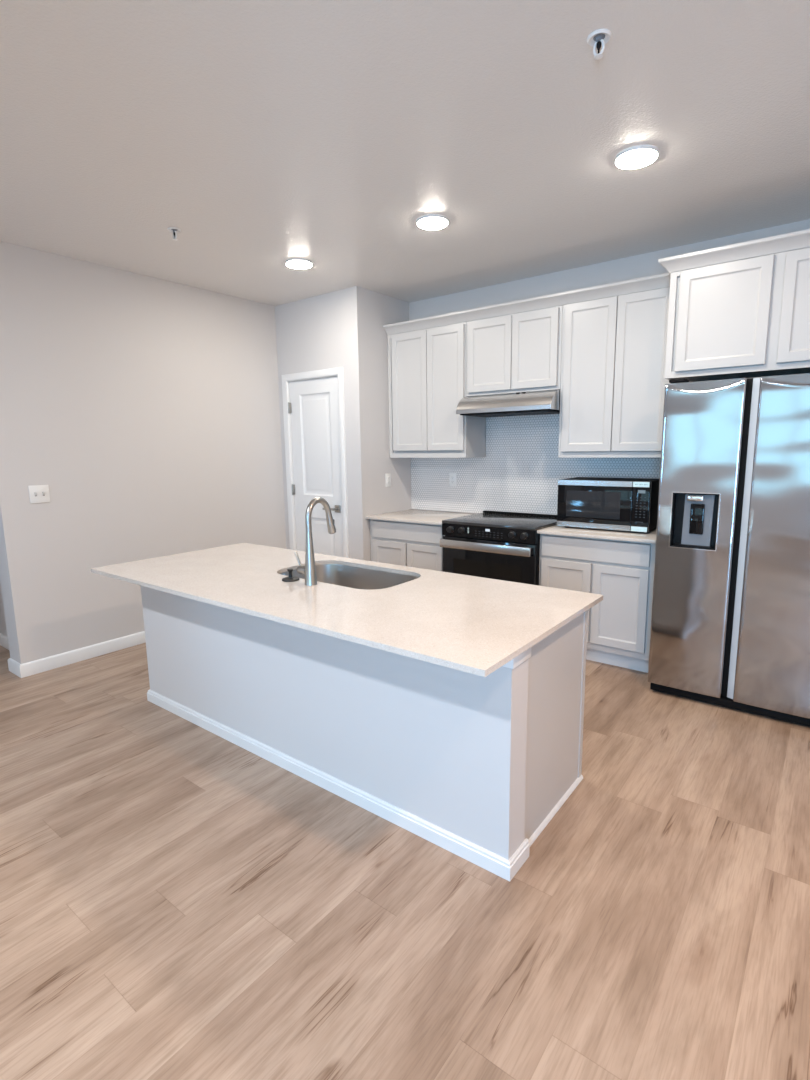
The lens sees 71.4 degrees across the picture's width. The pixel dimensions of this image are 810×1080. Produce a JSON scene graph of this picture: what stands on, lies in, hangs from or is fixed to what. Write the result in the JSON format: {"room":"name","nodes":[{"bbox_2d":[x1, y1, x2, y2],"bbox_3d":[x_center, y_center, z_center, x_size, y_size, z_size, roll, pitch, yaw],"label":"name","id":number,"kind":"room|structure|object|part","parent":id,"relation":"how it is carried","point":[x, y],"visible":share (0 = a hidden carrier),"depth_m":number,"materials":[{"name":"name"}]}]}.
{"room":"kitchen","nodes":[
{"label":"kitchen","id":0,"kind":"room"},
{"bbox_2d":[0,583,7,636],"bbox_3d":[-3.352,-0.571,4.353,2.030,2.705,0.100,6,12,37],"label":"wall","id":1,"kind":"structure","parent":0,"point":[3,630],"depth_m":4.22,"materials":[{"name":"grey paint"}]},
{"bbox_2d":[0,634,8,649],"bbox_3d":[-3.329,0.733,4.489,1.930,0.088,0.014,6,12,37],"label":"baseboard","id":2,"kind":"structure","parent":1,"relation":"attached to","point":[4,643],"depth_m":4.24,"materials":[{"name":"white paint"}]},
{"bbox_2d":[0,241,285,663],"bbox_3d":[-1.665,-0.654,4.720,0.188,2.705,3.049,6,12,37],"label":"wall","id":3,"kind":"structure","parent":0,"point":[147,408],"depth_m":4.03,"materials":[{"name":"grey paint"}]},
{"bbox_2d":[28,485,49,503],"bbox_3d":[-2.373,-0.298,3.666,0.021,0.115,0.116,6,12,37],"label":"light switch","id":4,"kind":"object","parent":3,"relation":"attached to","point":[37,493],"visible":1,"depth_m":3.67,"materials":[{"name":"white plastic"}]},
{"bbox_2d":[8,631,145,677],"bbox_3d":[-1.891,0.692,4.617,0.216,0.088,2.275,6,12,37],"label":"baseboard","id":5,"kind":"structure","parent":3,"relation":"attached to","point":[66,658],"depth_m":3.92,"materials":[{"name":"white paint"}]},
{"bbox_2d":[275,286,370,560],"bbox_3d":[-0.718,-0.711,4.986,0.982,2.705,0.110,6,12,37],"label":"wall","id":6,"kind":"structure","parent":0,"point":[328,330],"depth_m":4.71,"materials":[{"name":"grey paint"}]},
{"bbox_2d":[288,376,342,556],"bbox_3d":[-0.798,-0.385,5.029,0.628,2.030,0.102,6,12,37],"label":"door","id":7,"kind":"structure","parent":6,"relation":"in","point":[313,407],"depth_m":4.99,"materials":[{"name":"white paint"}]},
{"bbox_3d":[-0.639,-0.271,4.903,0.157,0.064,0.068,6,12,37],"label":"handle","id":8,"kind":"part","parent":7,"relation":"part of","materials":[{"name":"silver metal"}]},
{"bbox_2d":[282,367,348,557],"bbox_3d":[-0.762,-0.419,5.059,0.748,2.106,0.128,6,12,37],"label":"door frame","id":9,"kind":"structure","parent":6,"relation":"attached to","point":[338,371],"depth_m":4.89,"materials":[{"name":"white paint"}]},
{"bbox_2d":[366,289,410,514],"bbox_3d":[-0.163,-0.720,4.991,0.110,2.705,0.577,6,12,37],"label":"wall","id":10,"kind":"structure","parent":0,"point":[381,309],"depth_m":4.80,"materials":[{"name":"grey paint"}]},
{"bbox_2d":[386,473,390,486],"bbox_3d":[-0.145,-0.524,4.945,0.008,0.115,0.070,6,12,37],"label":"outlet","id":11,"kind":"object","parent":10,"relation":"attached to","point":[388,476],"visible":1,"depth_m":4.94,"materials":[{"name":"white plastic"}]},
{"bbox_2d":[0,643,809,1079],"bbox_3d":[-1.411,1.137,2.433,7.720,0.100,6.800,6,12,37],"label":"floor","id":12,"kind":"structure","parent":0,"point":[178,902],"depth_m":1.78,"materials":[{"name":"brown wood"}]},
{"bbox_2d":[141,586,587,880],"bbox_3d":[-0.357,0.594,2.833,2.354,0.812,0.750,6,12,37],"label":"kitchen island","id":13,"kind":"object","parent":12,"relation":"on","point":[476,767],"visible":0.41,"depth_m":2.23,"materials":[{"name":"grey paint"}]},
{"bbox_3d":[-0.535,1.003,2.659,2.354,0.066,0.149,6,12,37],"label":"baseboard","id":14,"kind":"part","parent":13,"relation":"part of","materials":[{"name":"white paint"}]},
{"bbox_2d":[91,543,602,676],"bbox_3d":[-0.428,0.199,2.670,2.396,0.020,0.983,6,12,37],"label":"island countertop","id":15,"kind":"structure","parent":13,"relation":"on","point":[475,625],"depth_m":2.27,"materials":[{"name":"white stone"}]},
{"bbox_2d":[282,568,298,581],"bbox_3d":[-0.543,0.163,2.672,0.083,0.055,0.083,6,12,37],"label":"stopper","id":16,"kind":"object","parent":15,"relation":"on","point":[290,578],"visible":1,"depth_m":2.66,"materials":[{"name":"black rubber"}]},
{"bbox_3d":[-0.543,0.155,2.671,0.028,0.040,0.028,6,12,37],"label":"knob","id":17,"kind":"part","parent":16,"relation":"part of","materials":[{"name":"black rubber"}]},
{"bbox_2d":[294,497,335,585],"bbox_3d":[-0.421,-0.005,2.632,0.130,0.396,0.196,6,12,37],"label":"faucet","id":18,"kind":"object","parent":15,"relation":"on","point":[309,569],"visible":1,"depth_m":2.56,"materials":[{"name":"silver metal"}]},
{"bbox_3d":[-0.496,0.088,2.619,0.043,0.068,0.012,6,12,37],"label":"lever","id":19,"kind":"part","parent":18,"relation":"part of","materials":[{"name":"silver metal"}]},
{"bbox_3d":[-0.397,-0.120,2.588,0.028,0.156,0.157,6,12,37],"label":"spout","id":20,"kind":"part","parent":18,"relation":"part of","materials":[{"name":"silver metal"}]},
{"bbox_2d":[280,564,418,589],"bbox_3d":[-0.284,0.363,2.837,0.751,0.359,0.451,6,12,37],"label":"sink","id":21,"kind":"object","parent":15,"relation":"in","point":[336,574],"visible":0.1,"depth_m":3.04,"materials":[{"name":"metal"}]},
{"bbox_3d":[-0.548,0.266,2.535,2.346,0.063,0.133,6,12,37],"label":"cap trim","id":22,"kind":"part","parent":13,"relation":"part of","materials":[{"name":"white paint"}]},
{"bbox_3d":[0.582,0.686,2.192,0.012,0.812,0.594,6,12,37],"label":"panel","id":23,"kind":"part","parent":13,"relation":"part of","materials":[{"name":"grey paint"}]},
{"bbox_3d":[0.601,1.079,2.255,0.013,0.016,0.584,6,12,37],"label":"shoe molding","id":24,"kind":"part","parent":13,"relation":"part of","materials":[{"name":"white paint"}]},
{"bbox_3d":[-0.149,0.548,3.100,2.298,0.812,0.032,6,12,37],"label":"frame","id":25,"kind":"part","parent":13,"relation":"part of","materials":[{"name":"grey paint"}]},
{"bbox_2d":[370,519,444,571],"bbox_3d":[0.191,0.233,4.853,0.777,0.860,0.618,6,12,37],"label":"base cabinet","id":26,"kind":"object","parent":12,"relation":"on","point":[416,545],"visible":0.24,"depth_m":4.56,"materials":[{"name":"grey paint"}]},
{"bbox_3d":[-0.127,0.270,4.724,0.351,0.527,0.019,6,12,37],"label":"door","id":27,"kind":"part","parent":26,"relation":"part of","materials":[{"name":"grey paint"}]},
{"bbox_3d":[0.009,-0.066,4.559,0.706,0.136,0.019,6,12,37],"label":"drawer","id":28,"kind":"part","parent":26,"relation":"part of","materials":[{"name":"grey paint"}]},
{"bbox_2d":[366,509,476,524],"bbox_3d":[0.175,-0.200,4.771,0.781,0.021,0.650,6,12,37],"label":"countertop","id":29,"kind":"structure","parent":26,"relation":"on","point":[411,515],"depth_m":4.71,"materials":[{"name":"white stone"}]},
{"bbox_3d":[0.158,0.301,4.507,0.342,0.527,0.019,6,12,37],"label":"door","id":30,"kind":"part","parent":26,"relation":"part of","materials":[{"name":"grey paint"}]},
{"bbox_2d":[440,510,556,585],"bbox_3d":[0.767,0.281,4.338,0.758,0.914,0.706,6,12,37],"label":"range","id":31,"kind":"object","parent":12,"relation":"on","point":[499,545],"visible":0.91,"depth_m":4.06,"materials":[{"name":"black metal"}]},
{"bbox_3d":[0.335,-0.078,4.214,0.055,0.055,0.029,6,12,37],"label":"knob","id":32,"kind":"part","parent":31,"relation":"part of","materials":[{"name":"black plastic"}]},
{"bbox_3d":[0.413,-0.069,4.155,0.055,0.055,0.029,6,12,37],"label":"knob","id":33,"kind":"part","parent":31,"relation":"part of","materials":[{"name":"black plastic"}]},
{"bbox_3d":[0.555,0.052,4.025,0.732,0.063,0.022,6,12,37],"label":"oven handle","id":34,"kind":"part","parent":31,"relation":"part of","materials":[{"name":"silver metal"}]},
{"bbox_3d":[0.598,0.311,4.120,0.752,0.630,0.032,6,12,37],"label":"oven door","id":35,"kind":"part","parent":31,"relation":"part of","materials":[{"name":"black glass"}]},
{"bbox_3d":[0.592,-0.051,4.059,0.756,0.090,0.040,6,12,37],"label":"control panel","id":36,"kind":"part","parent":31,"relation":"part of","materials":[{"name":"black glass"}]},
{"bbox_2d":[442,512,556,530],"bbox_3d":[0.775,-0.149,4.287,0.758,0.022,0.646,6,12,37],"label":"cooktop","id":37,"kind":"object","parent":31,"relation":"in","point":[490,521],"depth_m":4.18,"materials":[{"name":"glass"}]},
{"bbox_3d":[0.739,-0.033,3.907,0.055,0.055,0.029,6,12,37],"label":"knob","id":38,"kind":"part","parent":31,"relation":"part of","materials":[{"name":"black plastic"}]},
{"bbox_3d":[0.964,-0.208,4.526,0.756,0.014,0.039,6,12,37],"label":"trim","id":39,"kind":"part","parent":31,"relation":"part of","materials":[{"name":"black plastic"}]},
{"bbox_3d":[0.811,-0.025,3.852,0.055,0.055,0.029,6,12,37],"label":"knob","id":40,"kind":"part","parent":31,"relation":"part of","materials":[{"name":"black plastic"}]},
{"bbox_2d":[539,534,655,672],"bbox_3d":[1.404,0.366,3.930,0.750,0.860,0.618,6,12,37],"label":"base cabinet","id":41,"kind":"object","parent":12,"relation":"on","point":[619,625],"visible":0.57,"depth_m":3.62,"materials":[{"name":"grey paint"}]},
{"bbox_3d":[1.078,0.401,3.807,0.343,0.531,0.019,6,12,37],"label":"door","id":42,"kind":"part","parent":41,"relation":"part of","materials":[{"name":"grey paint"}]},
{"bbox_3d":[1.214,0.067,3.643,0.698,0.136,0.019,6,12,37],"label":"drawer","id":43,"kind":"part","parent":41,"relation":"part of","materials":[{"name":"grey paint"}]},
{"bbox_2d":[537,525,656,542],"bbox_3d":[1.391,-0.066,3.846,0.758,0.021,0.650,6,12,37],"label":"countertop","id":44,"kind":"structure","parent":41,"relation":"on","point":[646,537],"depth_m":3.65,"materials":[{"name":"white stone"}]},
{"bbox_2d":[557,477,658,532],"bbox_3d":[1.406,-0.250,3.873,0.603,0.333,0.370,6,12,37],"label":"microwave","id":45,"kind":"object","parent":44,"relation":"on","point":[623,504],"visible":1,"depth_m":3.71,"materials":[{"name":"black metal"}]},
{"bbox_3d":[1.264,-0.239,3.776,0.498,0.321,0.033,6,12,37],"label":"door","id":46,"kind":"part","parent":45,"relation":"part of","materials":[{"name":"black glass"}]},
{"bbox_2d":[635,497,645,517],"bbox_3d":[1.495,-0.207,3.580,0.059,0.131,0.001,6,12,37],"label":"keypad","id":47,"kind":"object","parent":45,"relation":"on","point":[640,502],"depth_m":3.58,"materials":[{"name":"black plastic"}]},
{"bbox_3d":[1.504,-0.212,3.594,0.104,0.321,0.033,6,12,37],"label":"control panel","id":48,"kind":"part","parent":45,"relation":"part of","materials":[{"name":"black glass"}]},
{"bbox_3d":[1.360,0.432,3.592,0.341,0.531,0.019,6,12,37],"label":"door","id":49,"kind":"part","parent":41,"relation":"part of","materials":[{"name":"grey paint"}]},
{"bbox_2d":[648,373,809,725],"bbox_3d":[2.021,0.001,3.225,0.914,1.790,0.812,6,12,37],"label":"refrigerator","id":50,"kind":"object","parent":12,"relation":"on","point":[730,618],"visible":1,"depth_m":2.95,"materials":[{"name":"silver metal"}]},
{"bbox_3d":[1.563,-0.103,3.050,0.236,0.309,0.009,6,12,37],"label":"dispenser frame","id":51,"kind":"part","parent":50,"relation":"part of","materials":[{"name":"silver metal"}]},
{"bbox_3d":[1.583,0.010,3.091,0.382,1.704,0.067,6,12,37],"label":"freezer door","id":52,"kind":"part","parent":50,"relation":"part of","materials":[{"name":"silver metal"}]},
{"bbox_3d":[1.600,-0.109,3.082,0.148,0.277,0.016,6,12,37],"label":"dispenser panel","id":53,"kind":"part","parent":50,"relation":"part of","materials":[{"name":"grey plastic"}]},
{"bbox_3d":[1.968,0.052,2.798,0.474,1.704,0.067,6,12,37],"label":"fridge door","id":54,"kind":"part","parent":50,"relation":"part of","materials":[{"name":"silver metal"}]},
{"bbox_2d":[0,0,809,305],"bbox_3d":[-1.450,-1.631,1.982,7.720,0.100,6.800,6,12,37],"label":"ceiling","id":55,"kind":"structure","parent":0,"point":[268,133],"depth_m":2.29,"materials":[{"name":"white paint"}]},
{"bbox_2d":[168,227,180,240],"bbox_3d":[-1.329,-1.761,3.255,0.074,0.058,0.074,6,12,37],"label":"sprinkler","id":56,"kind":"object","parent":55,"relation":"attached to","point":[174,230],"visible":1,"depth_m":3.25,"materials":[{"name":"grey metal"}]},
{"bbox_2d":[285,258,312,268],"bbox_3d":[-0.724,-1.885,3.854,0.184,0.022,0.184,6,12,37],"label":"recessed light","id":57,"kind":"object","parent":55,"relation":"in","point":[297,263],"visible":1,"depth_m":3.81,"materials":[{"name":"white paint"}]},
{"bbox_2d":[416,214,448,229],"bbox_3d":[0.156,-1.787,3.179,0.184,0.022,0.184,6,12,37],"label":"recessed light","id":58,"kind":"object","parent":55,"relation":"in","point":[430,221],"visible":1,"depth_m":3.15,"materials":[{"name":"white paint"}]},
{"bbox_2d":[587,29,611,59],"bbox_3d":[0.609,-1.546,1.771,0.074,0.058,0.074,6,12,37],"label":"sprinkler","id":59,"kind":"object","parent":55,"relation":"attached to","point":[599,39],"visible":1,"depth_m":1.76,"materials":[{"name":"white paint"}]},
{"bbox_3d":[0.609,-1.545,1.771,0.015,0.036,0.014,6,12,37],"label":"bulb","id":60,"kind":"part","parent":59,"relation":"part of","materials":[{"name":"black glass"}]},
{"bbox_2d":[614,145,658,168],"bbox_3d":[1.023,-1.688,2.494,0.184,0.022,0.184,6,12,37],"label":"recessed light","id":61,"kind":"object","parent":55,"relation":"in","point":[638,156],"visible":1,"depth_m":2.46,"materials":[{"name":"white paint"}]},
{"bbox_2d":[409,219,809,510],"bbox_3d":[1.442,-0.612,4.192,5.620,2.705,0.100,6,12,37],"label":"wall","id":62,"kind":"structure","parent":0,"point":[647,264],"depth_m":4.07,"materials":[{"name":"grey paint"}]},
{"bbox_2d":[387,322,485,457],"bbox_3d":[0.257,-1.218,4.729,0.778,1.039,0.338,6,12,37],"label":"upper cabinet","id":63,"kind":"object","parent":62,"relation":"attached to","point":[427,367],"visible":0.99,"depth_m":4.58,"materials":[{"name":"grey paint"}]},
{"bbox_3d":[0.037,-1.225,4.694,0.358,0.952,0.019,6,12,37],"label":"door","id":64,"kind":"part","parent":63,"relation":"part of","materials":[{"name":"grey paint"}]},
{"bbox_3d":[0.320,-1.194,4.479,0.344,0.952,0.019,6,12,37],"label":"door","id":65,"kind":"part","parent":63,"relation":"part of","materials":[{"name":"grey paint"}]},
{"bbox_2d":[383,229,809,334],"bbox_3d":[1.059,-1.603,3.644,3.292,0.077,0.354,6,12,37],"label":"crown molding","id":66,"kind":"structure","parent":63,"relation":"attached to","point":[659,281],"depth_m":3.52,"materials":[{"name":"white paint"}]},
{"bbox_2d":[466,305,562,396],"bbox_3d":[0.865,-1.383,4.226,0.760,0.568,0.338,6,12,37],"label":"upper cabinet","id":67,"kind":"object","parent":62,"relation":"attached to","point":[521,352],"visible":0.94,"depth_m":4.07,"materials":[{"name":"grey paint"}]},
{"bbox_3d":[0.629,-1.375,4.207,0.366,0.516,0.019,6,12,37],"label":"door","id":68,"kind":"part","parent":67,"relation":"part of","materials":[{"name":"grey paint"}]},
{"bbox_2d":[456,390,559,416],"bbox_3d":[0.827,-1.015,4.230,0.758,0.152,0.460,6,12,37],"label":"range hood","id":69,"kind":"object","parent":67,"relation":"attached to","point":[539,402],"visible":0.95,"depth_m":4.05,"materials":[{"name":"silver metal"}]},
{"bbox_3d":[0.915,-1.343,3.990,0.346,0.516,0.019,6,12,37],"label":"door","id":70,"kind":"part","parent":67,"relation":"part of","materials":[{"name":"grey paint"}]},
{"bbox_2d":[411,414,660,514],"bbox_3d":[0.967,-0.588,4.497,2.298,0.808,0.008,6,12,37],"label":"backsplash","id":71,"kind":"structure","parent":62,"relation":"attached to","point":[521,469],"depth_m":4.56,"materials":[{"name":"white tile"}]},
{"bbox_2d":[449,473,455,485],"bbox_3d":[0.417,-0.527,4.925,0.070,0.115,0.008,6,12,37],"label":"outlet","id":72,"kind":"object","parent":71,"relation":"attached to","point":[452,476],"visible":1,"depth_m":4.92,"materials":[{"name":"white plastic"}]},
{"bbox_2d":[558,287,670,457],"bbox_3d":[1.464,-1.085,3.810,0.738,1.039,0.338,6,12,37],"label":"upper cabinet","id":73,"kind":"object","parent":62,"relation":"attached to","point":[613,355],"visible":0.72,"depth_m":3.68,"materials":[{"name":"grey paint"}]},
{"bbox_3d":[1.230,-1.090,3.788,0.345,0.981,0.019,6,12,37],"label":"door","id":74,"kind":"part","parent":73,"relation":"part of","materials":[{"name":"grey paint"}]},
{"bbox_3d":[1.506,-1.060,3.578,0.342,0.981,0.019,6,12,37],"label":"door","id":75,"kind":"part","parent":73,"relation":"part of","materials":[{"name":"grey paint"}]},
{"bbox_2d":[664,247,809,381],"bbox_3d":[2.070,-1.220,3.135,1.006,0.592,0.618,6,12,37],"label":"upper cabinet","id":76,"kind":"object","parent":62,"relation":"attached to","point":[745,318],"visible":0.94,"depth_m":2.99,"materials":[{"name":"grey paint"}]},
{"bbox_3d":[1.706,-1.203,3.038,0.436,0.536,0.019,6,12,37],"label":"door","id":77,"kind":"part","parent":76,"relation":"part of","materials":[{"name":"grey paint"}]},
{"bbox_3d":[2.086,-1.161,2.749,0.420,0.536,0.019,6,12,37],"label":"door","id":78,"kind":"part","parent":76,"relation":"part of","materials":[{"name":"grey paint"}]}
]}

